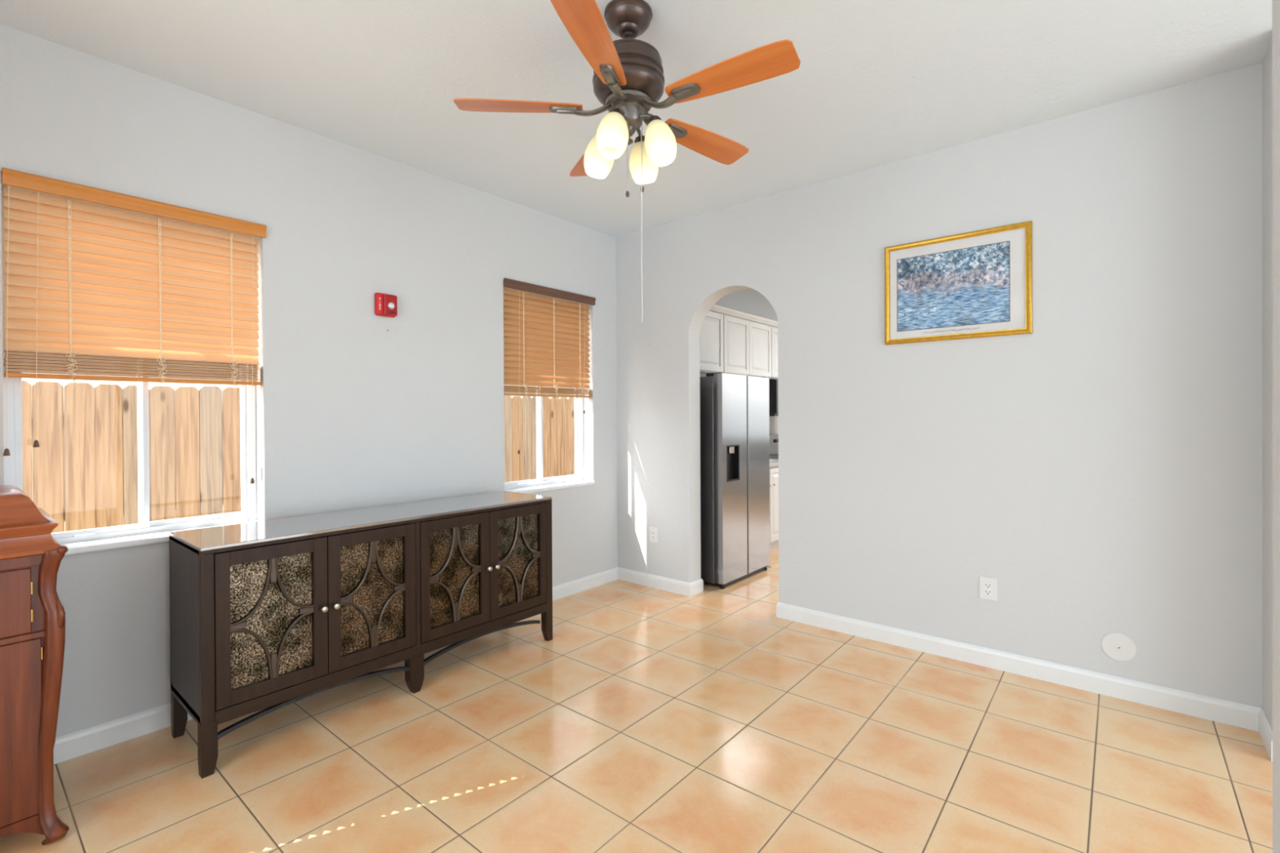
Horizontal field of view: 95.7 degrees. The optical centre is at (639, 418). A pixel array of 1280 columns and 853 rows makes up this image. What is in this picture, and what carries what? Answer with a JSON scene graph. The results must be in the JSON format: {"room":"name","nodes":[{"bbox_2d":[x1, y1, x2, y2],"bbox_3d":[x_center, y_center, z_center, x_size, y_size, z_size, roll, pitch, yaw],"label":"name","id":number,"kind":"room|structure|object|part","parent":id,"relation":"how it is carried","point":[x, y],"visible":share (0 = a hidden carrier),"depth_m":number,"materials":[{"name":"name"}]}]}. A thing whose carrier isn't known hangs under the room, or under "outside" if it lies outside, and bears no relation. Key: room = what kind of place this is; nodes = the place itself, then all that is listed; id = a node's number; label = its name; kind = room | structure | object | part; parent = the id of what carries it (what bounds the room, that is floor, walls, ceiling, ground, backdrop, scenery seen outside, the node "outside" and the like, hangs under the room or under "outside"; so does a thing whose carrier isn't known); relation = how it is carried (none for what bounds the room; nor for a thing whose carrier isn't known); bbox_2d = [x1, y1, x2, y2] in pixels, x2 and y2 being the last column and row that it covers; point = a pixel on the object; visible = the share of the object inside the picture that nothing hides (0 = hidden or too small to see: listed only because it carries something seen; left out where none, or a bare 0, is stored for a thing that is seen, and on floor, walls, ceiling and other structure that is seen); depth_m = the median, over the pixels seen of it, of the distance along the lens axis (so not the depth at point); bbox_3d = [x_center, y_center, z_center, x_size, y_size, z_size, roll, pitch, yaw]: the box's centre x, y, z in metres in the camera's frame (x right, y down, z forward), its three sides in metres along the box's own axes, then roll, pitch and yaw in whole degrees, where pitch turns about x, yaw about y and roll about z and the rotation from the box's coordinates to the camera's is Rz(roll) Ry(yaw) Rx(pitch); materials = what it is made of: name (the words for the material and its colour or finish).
{"room":"dining room","nodes":[
{"label":"dining room","id":0,"kind":"room"},
{"bbox_2d":[0,23,777,737],"bbox_3d":[0.199,-0.091,5.594,0.170,2.935,9.950,0,0,40],"label":"wall","id":1,"kind":"structure","parent":0,"point":[353,412],"depth_m":3.17,"materials":[{"name":"white paint"}]},
{"bbox_2d":[0,178,262,555],"bbox_3d":[-2.247,-0.202,2.638,0.187,1.525,0.897,0,0,40],"label":"window","id":2,"kind":"structure","parent":1,"relation":"in","point":[144,532],"depth_m":2.67,"materials":[{"name":"white plastic"}]},
{"bbox_3d":[-2.419,-0.211,2.524,0.018,1.434,0.424,0,0,40],"label":"sash","id":3,"kind":"part","parent":2,"relation":"part of","materials":[{"name":"white plastic"}]},
{"bbox_2d":[1,167,266,484],"bbox_3d":[-2.204,-0.323,2.607,0.092,1.301,0.902,0,0,40],"label":"blind","id":4,"kind":"object","parent":2,"relation":"attached to","point":[99,282],"visible":1,"depth_m":2.54,"materials":[{"name":"brown wood"}]},
{"bbox_3d":[-2.461,-0.394,2.253,0.014,1.025,0.005,0,0,-41],"label":"pull cord","id":5,"kind":"part","parent":4,"relation":"part of","materials":[{"name":"white fabric"}]},
{"bbox_3d":[-2.410,-0.409,2.315,0.014,0.995,0.005,0,0,-41],"label":"pull cord","id":6,"kind":"part","parent":4,"relation":"part of","materials":[{"name":"beige fabric"}]},
{"bbox_3d":[-2.357,-0.520,2.398,0.033,0.774,0.036,0,0,40],"label":"ladder cord","id":7,"kind":"part","parent":4,"relation":"part of","materials":[{"name":"beige fabric"}]},
{"bbox_3d":[-2.224,-0.938,2.612,0.057,0.047,0.873,0,0,40],"label":"head rail","id":8,"kind":"part","parent":4,"relation":"part of","materials":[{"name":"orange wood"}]},
{"bbox_3d":[-2.216,-0.174,2.610,0.059,0.018,0.875,0,0,40],"label":"rail","id":9,"kind":"part","parent":4,"relation":"part of","materials":[{"name":"brown wood"}]},
{"bbox_3d":[-2.169,-0.522,2.623,0.033,0.775,0.036,0,0,40],"label":"ladder cord","id":10,"kind":"part","parent":4,"relation":"part of","materials":[{"name":"beige fabric"}]},
{"bbox_3d":[-1.994,-0.524,2.834,0.032,0.775,0.036,0,0,40],"label":"ladder cord","id":11,"kind":"part","parent":4,"relation":"part of","materials":[{"name":"beige fabric"}]},
{"bbox_3d":[-1.932,-0.307,2.888,0.014,1.210,0.005,0,0,-41],"label":"pull cord","id":12,"kind":"part","parent":4,"relation":"part of","materials":[{"name":"beige fabric"}]},
{"bbox_3d":[-2.223,0.546,2.624,0.134,0.030,0.897,0,0,40],"label":"sill","id":13,"kind":"part","parent":2,"relation":"part of","materials":[{"name":"white stone"}]},
{"bbox_3d":[-2.185,-0.213,2.840,0.018,1.434,0.429,0,0,40],"label":"sash","id":14,"kind":"part","parent":2,"relation":"part of","materials":[{"name":"white plastic"}]},
{"bbox_2d":[53,567,617,764],"bbox_3d":[-1.506,1.343,3.401,0.014,0.102,4.120,0,0,40],"label":"baseboard","id":15,"kind":"structure","parent":1,"relation":"attached to","point":[68,746],"depth_m":2.52,"materials":[{"name":"white paint"}]},
{"bbox_2d":[374,292,397,317],"bbox_3d":[-1.483,-0.666,3.393,0.065,0.134,0.123,0,0,40],"label":"fire alarm","id":16,"kind":"object","parent":1,"relation":"attached to","point":[385,304],"visible":1,"depth_m":3.38,"materials":[{"name":"red plastic"}]},
{"bbox_2d":[504,386,595,493],"bbox_3d":[-0.727,-0.217,4.462,0.187,1.525,0.900,0,0,40],"label":"window","id":17,"kind":"structure","parent":1,"relation":"in","point":[540,484],"depth_m":4.52,"materials":[{"name":"white plastic"}]},
{"bbox_3d":[-0.900,-0.226,4.348,0.018,1.434,0.426,0,0,40],"label":"sash","id":18,"kind":"part","parent":17,"relation":"part of","materials":[{"name":"white plastic"}]},
{"bbox_2d":[502,278,595,453],"bbox_3d":[-0.683,-0.368,4.433,0.092,1.241,0.902,0,0,40],"label":"blind","id":19,"kind":"object","parent":17,"relation":"attached to","point":[546,335],"visible":0.98,"depth_m":4.39,"materials":[{"name":"brown wood"}]},
{"bbox_3d":[-0.838,-0.528,4.222,0.031,0.788,0.035,0,0,40],"label":"ladder cord","id":20,"kind":"part","parent":19,"relation":"part of","materials":[{"name":"beige fabric"}]},
{"bbox_3d":[-0.704,-0.953,4.436,0.057,0.047,0.876,0,0,40],"label":"head rail","id":21,"kind":"part","parent":19,"relation":"part of","materials":[{"name":"brown wood"}]},
{"bbox_3d":[-0.696,-0.175,4.434,0.059,0.018,0.878,0,0,40],"label":"rail","id":22,"kind":"part","parent":19,"relation":"part of","materials":[{"name":"brown wood"}]},
{"bbox_3d":[-0.650,-0.530,4.447,0.033,0.789,0.035,0,0,40],"label":"ladder cord","id":23,"kind":"part","parent":19,"relation":"part of","materials":[{"name":"beige fabric"}]},
{"bbox_3d":[-0.472,-0.532,4.660,0.033,0.789,0.036,0,0,40],"label":"ladder cord","id":24,"kind":"part","parent":19,"relation":"part of","materials":[{"name":"beige fabric"}]},
{"bbox_3d":[-0.446,-0.496,4.671,0.014,0.860,0.005,0,0,-41],"label":"pull cord","id":25,"kind":"part","parent":19,"relation":"part of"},
{"bbox_3d":[-0.703,0.531,4.448,0.134,0.030,0.900,0,0,40],"label":"sill","id":26,"kind":"part","parent":17,"relation":"part of","materials":[{"name":"white stone"}]},
{"bbox_3d":[-0.664,-0.228,4.664,0.018,1.434,0.430,0,0,40],"label":"sash","id":27,"kind":"part","parent":17,"relation":"part of","materials":[{"name":"white plastic"}]},
{"bbox_2d":[699,311,723,374],"bbox_3d":[0.367,-0.729,5.391,0.346,0.588,1.000,0,0,40],"label":"upper cabinet","id":28,"kind":"object","parent":1,"relation":"attached to","point":[711,332],"visible":0.2,"depth_m":5.51,"materials":[{"name":"white paint"}]},
{"bbox_2d":[709,304,777,327],"bbox_3d":[0.938,-1.056,6.057,0.376,0.051,2.800,0,0,40],"label":"trim","id":29,"kind":"structure","parent":28,"relation":"attached to","point":[717,308],"depth_m":5.93,"materials":[{"name":"white paint"}]},
{"bbox_2d":[699,314,771,378],"bbox_3d":[1.011,-0.736,6.163,0.346,0.588,1.002,0,0,40],"label":"upper cabinet","id":30,"kind":"object","parent":1,"relation":"attached to","point":[747,344],"visible":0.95,"depth_m":6.02,"materials":[{"name":"white paint"}]},
{"bbox_3d":[0.977,-0.734,5.866,0.018,0.564,0.493,0,0,40],"label":"door","id":31,"kind":"part","parent":30,"relation":"part of","materials":[{"name":"white paint"}]},
{"bbox_3d":[1.297,-0.738,6.250,0.018,0.564,0.493,0,0,40],"label":"door","id":32,"kind":"part","parent":30,"relation":"part of","materials":[{"name":"white paint"}]},
{"bbox_2d":[768,325,777,379],"bbox_3d":[1.577,-0.741,6.842,0.346,0.588,0.758,0,0,40],"label":"upper cabinet","id":33,"kind":"object","parent":1,"relation":"attached to","point":[774,330],"visible":0.21,"depth_m":6.50,"materials":[{"name":"white paint"}]},
{"bbox_2d":[768,378,777,416],"bbox_3d":[1.599,-0.234,6.831,0.391,0.414,0.745,0,0,40],"label":"microwave","id":34,"kind":"object","parent":33,"relation":"attached to","point":[773,383],"visible":0.27,"depth_m":6.44,"materials":[{"name":"black plastic"}]},
{"bbox_3d":[1.672,-0.245,6.627,0.020,0.380,0.515,0,0,40],"label":"door","id":35,"kind":"part","parent":34,"relation":"part of","materials":[{"name":"black glass"}]},
{"bbox_3d":[1.582,-0.740,6.592,0.018,0.564,0.371,0,0,40],"label":"door","id":36,"kind":"part","parent":33,"relation":"part of","materials":[{"name":"white paint"}]},
{"bbox_2d":[0,0,1271,237],"bbox_3d":[2.102,-1.628,1.945,7.770,0.150,13.100,0,0,40],"label":"ceiling","id":37,"kind":"structure","parent":0,"point":[876,83],"depth_m":2.55,"materials":[{"name":"white paint"}]},
{"bbox_2d":[453,0,800,322],"bbox_3d":[-0.007,-0.954,2.205,1.235,1.178,1.245,0,0,40],"label":"ceiling fan","id":38,"kind":"object","parent":37,"relation":"hanging from","point":[628,78],"visible":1,"depth_m":2.11,"materials":[{"name":"brown wood"}]},
{"bbox_3d":[-0.452,-1.174,2.179,0.471,0.033,0.137,0,0,-4],"label":"blade","id":39,"kind":"part","parent":38,"relation":"part of","materials":[{"name":"brown wood"}]},
{"bbox_3d":[-0.196,-1.177,2.588,0.137,0.033,0.471,0,0,-22],"label":"blade","id":40,"kind":"part","parent":38,"relation":"part of","materials":[{"name":"brown wood"}]},
{"bbox_3d":[-0.142,-1.174,1.809,0.137,0.033,0.471,0,0,14],"label":"blade","id":41,"kind":"part","parent":38,"relation":"part of","materials":[{"name":"brown wood"}]},
{"bbox_3d":[-0.160,-1.024,2.265,0.120,0.162,0.117,0,0,40],"label":"lamp shade","id":42,"kind":"part","parent":38,"relation":"part of","materials":[{"name":"white glass"}]},
{"bbox_3d":[-0.099,-1.024,2.090,0.117,0.162,0.120,0,0,40],"label":"lamp shade","id":43,"kind":"part","parent":38,"relation":"part of","materials":[{"name":"white glass"}]},
{"bbox_2d":[608,108,622,115],"bbox_3d":[-0.090,-1.102,2.108,0.056,0.041,0.057,0,0,40],"label":"socket","id":44,"kind":"object","parent":38,"relation":"attached to","point":[615,112],"depth_m":2.08,"materials":[{"name":"brown metal"}]},
{"bbox_3d":[-0.047,-0.977,2.158,0.002,0.262,0.002,0,0,-20],"label":"pull chain","id":45,"kind":"part","parent":38,"relation":"part of","materials":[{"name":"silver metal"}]},
{"bbox_3d":[-0.009,-1.131,2.277,0.016,0.032,0.065,0,0,26],"label":"lamp arm","id":46,"kind":"part","parent":38,"relation":"part of","materials":[{"name":"grey metal"}]},
{"bbox_2d":[634,135,644,143],"bbox_3d":[0.005,-1.104,2.307,0.056,0.041,0.057,0,0,40],"label":"socket","id":47,"kind":"object","parent":38,"relation":"attached to","point":[637,140],"depth_m":2.28,"materials":[{"name":"brown metal"}]},
{"bbox_3d":[0.008,-1.001,2.205,0.002,0.235,0.002,0,0,-20],"label":"pull chain","id":48,"kind":"part","parent":38,"relation":"part of","materials":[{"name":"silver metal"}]},
{"bbox_3d":[0.015,-1.025,2.325,0.117,0.162,0.120,0,0,40],"label":"lamp shade","id":49,"kind":"part","parent":38,"relation":"part of","materials":[{"name":"white glass"}]},
{"bbox_3d":[0.027,-1.131,2.173,0.065,0.032,0.016,0,0,26],"label":"lamp arm","id":50,"kind":"part","parent":38,"relation":"part of","materials":[{"name":"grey metal"}]},
{"bbox_2d":[647,115,661,124],"bbox_3d":[0.057,-1.103,2.160,0.057,0.041,0.056,0,0,40],"label":"socket","id":51,"kind":"object","parent":38,"relation":"attached to","point":[653,120],"depth_m":2.13,"materials":[{"name":"brown metal"}]},
{"bbox_3d":[0.076,-1.025,2.150,0.120,0.162,0.117,0,0,40],"label":"lamp shade","id":52,"kind":"part","parent":38,"relation":"part of","materials":[{"name":"white glass"}]},
{"bbox_3d":[0.272,-1.179,2.470,0.471,0.033,0.137,0,0,-40],"label":"blade","id":53,"kind":"part","parent":38,"relation":"part of","materials":[{"name":"brown wood"}]},
{"bbox_3d":[0.305,-1.177,1.989,0.471,0.033,0.137,0,0,32],"label":"blade","id":54,"kind":"part","parent":38,"relation":"part of","materials":[{"name":"brown wood"}]},
{"bbox_2d":[0,547,1272,852],"bbox_3d":[2.118,1.442,1.958,7.770,0.120,13.100,0,0,40],"label":"floor","id":55,"kind":"structure","parent":0,"point":[651,720],"depth_m":2.35,"materials":[{"name":"tile"}]},
{"bbox_2d":[0,484,69,844],"bbox_3d":[-2.299,0.823,1.876,0.560,1.163,0.590,0,0,40],"label":"cabinet","id":56,"kind":"object","parent":55,"relation":"on","point":[33,614],"visible":1,"depth_m":1.88,"materials":[{"name":"red wood"}]},
{"bbox_3d":[-2.055,0.593,1.810,0.010,0.210,0.211,0,0,40],"label":"door","id":57,"kind":"part","parent":56,"relation":"part of","materials":[{"name":"red wood"}]},
{"bbox_3d":[-2.046,1.011,1.820,0.010,0.575,0.233,0,0,40],"label":"door","id":58,"kind":"part","parent":56,"relation":"part of","materials":[{"name":"red wood"}]},
{"bbox_3d":[-2.125,0.465,1.723,0.014,0.038,0.500,0,0,40],"label":"rail","id":59,"kind":"part","parent":56,"relation":"part of","materials":[{"name":"red wood"}]},
{"bbox_3d":[-2.122,0.712,1.728,0.012,0.019,0.488,0,0,40],"label":"rail","id":60,"kind":"part","parent":56,"relation":"part of","materials":[{"name":"red wood"}]},
{"bbox_3d":[-2.309,0.312,1.880,0.525,0.142,0.548,0,0,40],"label":"lid","id":61,"kind":"part","parent":56,"relation":"part of","materials":[{"name":"red wood"}]},
{"bbox_3d":[-2.308,0.416,1.881,0.541,0.064,0.564,0,0,40],"label":"cap moulding","id":62,"kind":"part","parent":56,"relation":"part of","materials":[{"name":"red wood"}]},
{"bbox_3d":[-1.953,0.918,1.923,0.073,0.968,0.073,0,0,40],"label":"corner post","id":63,"kind":"part","parent":56,"relation":"part of","materials":[{"name":"red wood"}]},
{"bbox_2d":[168,490,552,778],"bbox_3d":[-1.302,0.946,3.086,0.522,0.897,1.806,0,0,40],"label":"sideboard","id":64,"kind":"object","parent":55,"relation":"on","point":[271,615],"visible":1,"depth_m":2.66,"materials":[{"name":"brown wood"}]},
{"bbox_3d":[-2.042,1.306,2.566,0.050,0.188,0.050,0,0,40],"label":"leg","id":65,"kind":"part","parent":64,"relation":"part of","materials":[{"name":"brown wood"}]},
{"bbox_3d":[-1.706,1.297,2.286,0.055,0.206,0.054,0,0,40],"label":"leg","id":66,"kind":"part","parent":64,"relation":"part of","materials":[{"name":"brown wood"}]},
{"bbox_3d":[-1.548,0.843,2.451,0.020,0.618,0.419,0,0,40],"label":"door","id":67,"kind":"part","parent":64,"relation":"part of","materials":[{"name":"brown wood"}]},
{"bbox_3d":[-1.555,0.843,2.453,0.006,0.508,0.314,0,0,40],"label":"mirror panel","id":68,"kind":"part","parent":64,"relation":"part of","materials":[{"name":"brown glass"}]},
{"bbox_3d":[-1.407,0.848,2.578,0.033,0.030,0.030,0,0,40],"label":"knob","id":69,"kind":"part","parent":64,"relation":"part of","materials":[{"name":"silver metal"}]},
{"bbox_3d":[-1.374,0.848,2.618,0.033,0.030,0.030,0,0,40],"label":"knob","id":70,"kind":"part","parent":64,"relation":"part of","materials":[{"name":"silver metal"}]},
{"bbox_3d":[-1.277,0.841,2.776,0.020,0.618,0.419,0,0,40],"label":"door","id":71,"kind":"part","parent":64,"relation":"part of","materials":[{"name":"brown wood"}]},
{"bbox_3d":[-1.283,0.841,2.780,0.006,0.508,0.314,0,0,40],"label":"mirror panel","id":72,"kind":"part","parent":64,"relation":"part of","materials":[{"name":"brown glass"}]},
{"bbox_3d":[-1.153,1.301,2.960,0.054,0.187,0.078,0,0,40],"label":"leg","id":73,"kind":"part","parent":64,"relation":"part of","materials":[{"name":"brown wood"}]},
{"bbox_3d":[-0.998,0.838,3.122,0.006,0.508,0.314,0,0,40],"label":"mirror panel","id":74,"kind":"part","parent":64,"relation":"part of","materials":[{"name":"brown glass"}]},
{"bbox_3d":[-0.991,0.838,3.120,0.020,0.618,0.416,0,0,40],"label":"door","id":75,"kind":"part","parent":64,"relation":"part of","materials":[{"name":"brown wood"}]},
{"bbox_3d":[-0.848,0.843,3.250,0.033,0.030,0.030,0,0,40],"label":"knob","id":76,"kind":"part","parent":64,"relation":"part of","materials":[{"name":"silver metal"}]},
{"bbox_3d":[-0.815,0.842,3.290,0.033,0.030,0.030,0,0,40],"label":"knob","id":77,"kind":"part","parent":64,"relation":"part of","materials":[{"name":"silver metal"}]},
{"bbox_3d":[-0.721,0.835,3.443,0.020,0.618,0.417,0,0,40],"label":"door","id":78,"kind":"part","parent":64,"relation":"part of","materials":[{"name":"brown wood"}]},
{"bbox_3d":[-0.724,0.835,3.450,0.006,0.508,0.314,0,0,40],"label":"mirror panel","id":79,"kind":"part","parent":64,"relation":"part of","materials":[{"name":"brown glass"}]},
{"bbox_3d":[-0.584,1.286,3.634,0.053,0.206,0.050,0,0,40],"label":"leg","id":80,"kind":"part","parent":64,"relation":"part of","materials":[{"name":"brown wood"}]},
{"bbox_2d":[699,372,769,588],"bbox_3d":[0.614,0.501,5.206,0.804,1.750,0.807,0,0,40],"label":"refrigerator","id":81,"kind":"object","parent":55,"relation":"on","point":[735,444],"visible":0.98,"depth_m":4.78,"materials":[{"name":"silver metal"}]},
{"bbox_3d":[0.757,0.483,4.817,0.078,1.697,0.393,0,0,40],"label":"door","id":82,"kind":"part","parent":81,"relation":"part of","materials":[{"name":"silver metal"}]},
{"bbox_3d":[1.023,0.481,5.136,0.078,1.697,0.390,0,0,40],"label":"door","id":83,"kind":"part","parent":81,"relation":"part of","materials":[{"name":"silver metal"}]},
{"bbox_2d":[769,466,778,551],"bbox_3d":[1.109,0.931,6.043,0.648,0.878,1.083,0,0,40],"label":"base cabinet","id":84,"kind":"object","parent":55,"relation":"on","point":[774,471],"visible":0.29,"depth_m":5.91,"materials":[{"name":"white paint"}]},
{"bbox_2d":[769,458,778,467],"bbox_3d":[1.104,0.471,6.045,0.638,0.038,1.085,0,0,40],"label":"countertop","id":85,"kind":"structure","parent":84,"relation":"on","point":[773,462],"depth_m":5.92,"materials":[{"name":"white stone"}]},
{"bbox_2d":[768,434,777,458],"bbox_3d":[1.710,0.779,6.750,0.630,1.170,0.750,0,0,40],"label":"range","id":86,"kind":"object","parent":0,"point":[773,438],"visible":0.16,"depth_m":7.00,"materials":[{"name":"white paint"}]},
{"bbox_2d":[769,454,777,458],"bbox_3d":[1.705,0.452,6.752,0.620,0.014,0.750,0,0,40],"label":"cooktop","id":87,"kind":"object","parent":86,"relation":"in","point":[771,456],"depth_m":6.74,"materials":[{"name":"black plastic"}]},
{"bbox_2d":[615,62,1262,708],"bbox_3d":[1.359,-0.089,3.784,3.930,2.935,0.155,0,0,40],"label":"wall","id":88,"kind":"structure","parent":0,"point":[1101,464],"depth_m":3.09,"materials":[{"name":"white paint"}]},
{"bbox_2d":[649,526,657,542],"bbox_3d":[0.111,0.951,4.726,0.086,0.124,0.009,0,0,40],"label":"wall outlet","id":89,"kind":"object","parent":88,"relation":"attached to","point":[653,531],"visible":1,"depth_m":4.72,"materials":[{"name":"white plastic"}]},
{"bbox_2d":[651,530,655,539],"bbox_3d":[0.110,0.951,4.725,0.036,0.068,0.003,0,0,40],"label":"receptacle","id":90,"kind":"object","parent":89,"relation":"attached to","point":[653,532],"depth_m":4.72,"materials":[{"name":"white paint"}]},
{"bbox_2d":[617,567,1262,731],"bbox_3d":[1.322,1.327,3.827,3.815,0.102,0.183,0,0,40],"label":"baseboard","id":91,"kind":"structure","parent":88,"relation":"attached to","point":[1230,713],"depth_m":3.12,"materials":[{"name":"white paint"}]},
{"bbox_2d":[884,220,1032,345],"bbox_3d":[1.787,-0.749,3.305,0.751,0.595,0.022,0,0,40],"label":"framed picture","id":92,"kind":"object","parent":88,"relation":"attached to","point":[979,283],"visible":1,"depth_m":3.28,"materials":[{"name":"blue paper"}]},
{"bbox_2d":[897,241,1008,331],"bbox_3d":[1.779,-0.743,3.318,0.573,0.428,0.001,0,0,40],"label":"print","id":93,"kind":"object","parent":92,"relation":"on","point":[965,286],"depth_m":3.30},
{"bbox_2d":[979,576,997,600],"bbox_3d":[1.931,0.944,3.211,0.086,0.124,0.009,0,0,40],"label":"wall outlet","id":94,"kind":"object","parent":88,"relation":"attached to","point":[988,586],"visible":1,"depth_m":3.21,"materials":[{"name":"white plastic"}]},
{"bbox_2d":[984,582,991,595],"bbox_3d":[1.929,0.944,3.209,0.036,0.068,0.003,0,0,40],"label":"receptacle","id":95,"kind":"object","parent":94,"relation":"attached to","point":[988,585],"depth_m":3.21,"materials":[{"name":"white paint"}]},
{"bbox_2d":[1101,632,1137,661],"bbox_3d":[2.360,1.127,2.854,0.136,0.136,0.009,0,0,40],"label":"round cover plate","id":96,"kind":"object","parent":88,"relation":"attached to","point":[1118,646],"visible":1,"depth_m":2.85,"materials":[{"name":"white plastic"}]},
{"bbox_2d":[1262,39,1272,728],"bbox_3d":[2.679,-0.090,2.389,0.115,2.935,0.300,0,0,40],"label":"wall","id":97,"kind":"structure","parent":0,"point":[1267,190],"depth_m":2.45,"materials":[{"name":"white paint"}]},
{"bbox_2d":[1258,708,1272,761],"bbox_3d":[2.637,1.326,2.436,0.014,0.102,0.300,0,0,40],"label":"baseboard","id":98,"kind":"structure","parent":97,"relation":"attached to","point":[1265,731],"depth_m":2.42,"materials":[{"name":"white paint"}]},
{"bbox_2d":[1271,0,1279,852],"bbox_3d":[1.064,-0.075,0.598,0.544,2.935,0.120,0,0,40],"label":"wall","id":99,"kind":"structure","parent":0,"point":[1275,3],"depth_m":0.80,"materials":[{"name":"white paint"}]},
{"label":"outside","id":100,"kind":"structure","parent":0,"visible":0},
{"bbox_3d":[-4.629,1.609,6.084,9.780,0.180,20.000,0,0,40],"label":"ground","id":101,"kind":"structure","parent":100,"visible":0},
{"bbox_2d":[22,380,574,533],"bbox_3d":[-1.600,0.624,6.156,0.069,1.758,9.400,0,0,40],"label":"wooden fence","id":102,"kind":"object","parent":101,"relation":"on","point":[192,477],"visible":0.16,"depth_m":4.00,"materials":[{"name":"brown wood"}]},
{"bbox_3d":[-1.615,-0.009,6.163,0.038,0.085,9.400,0,0,40],"label":"fence rail","id":103,"kind":"part","parent":102,"relation":"part of","materials":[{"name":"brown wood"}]}
]}

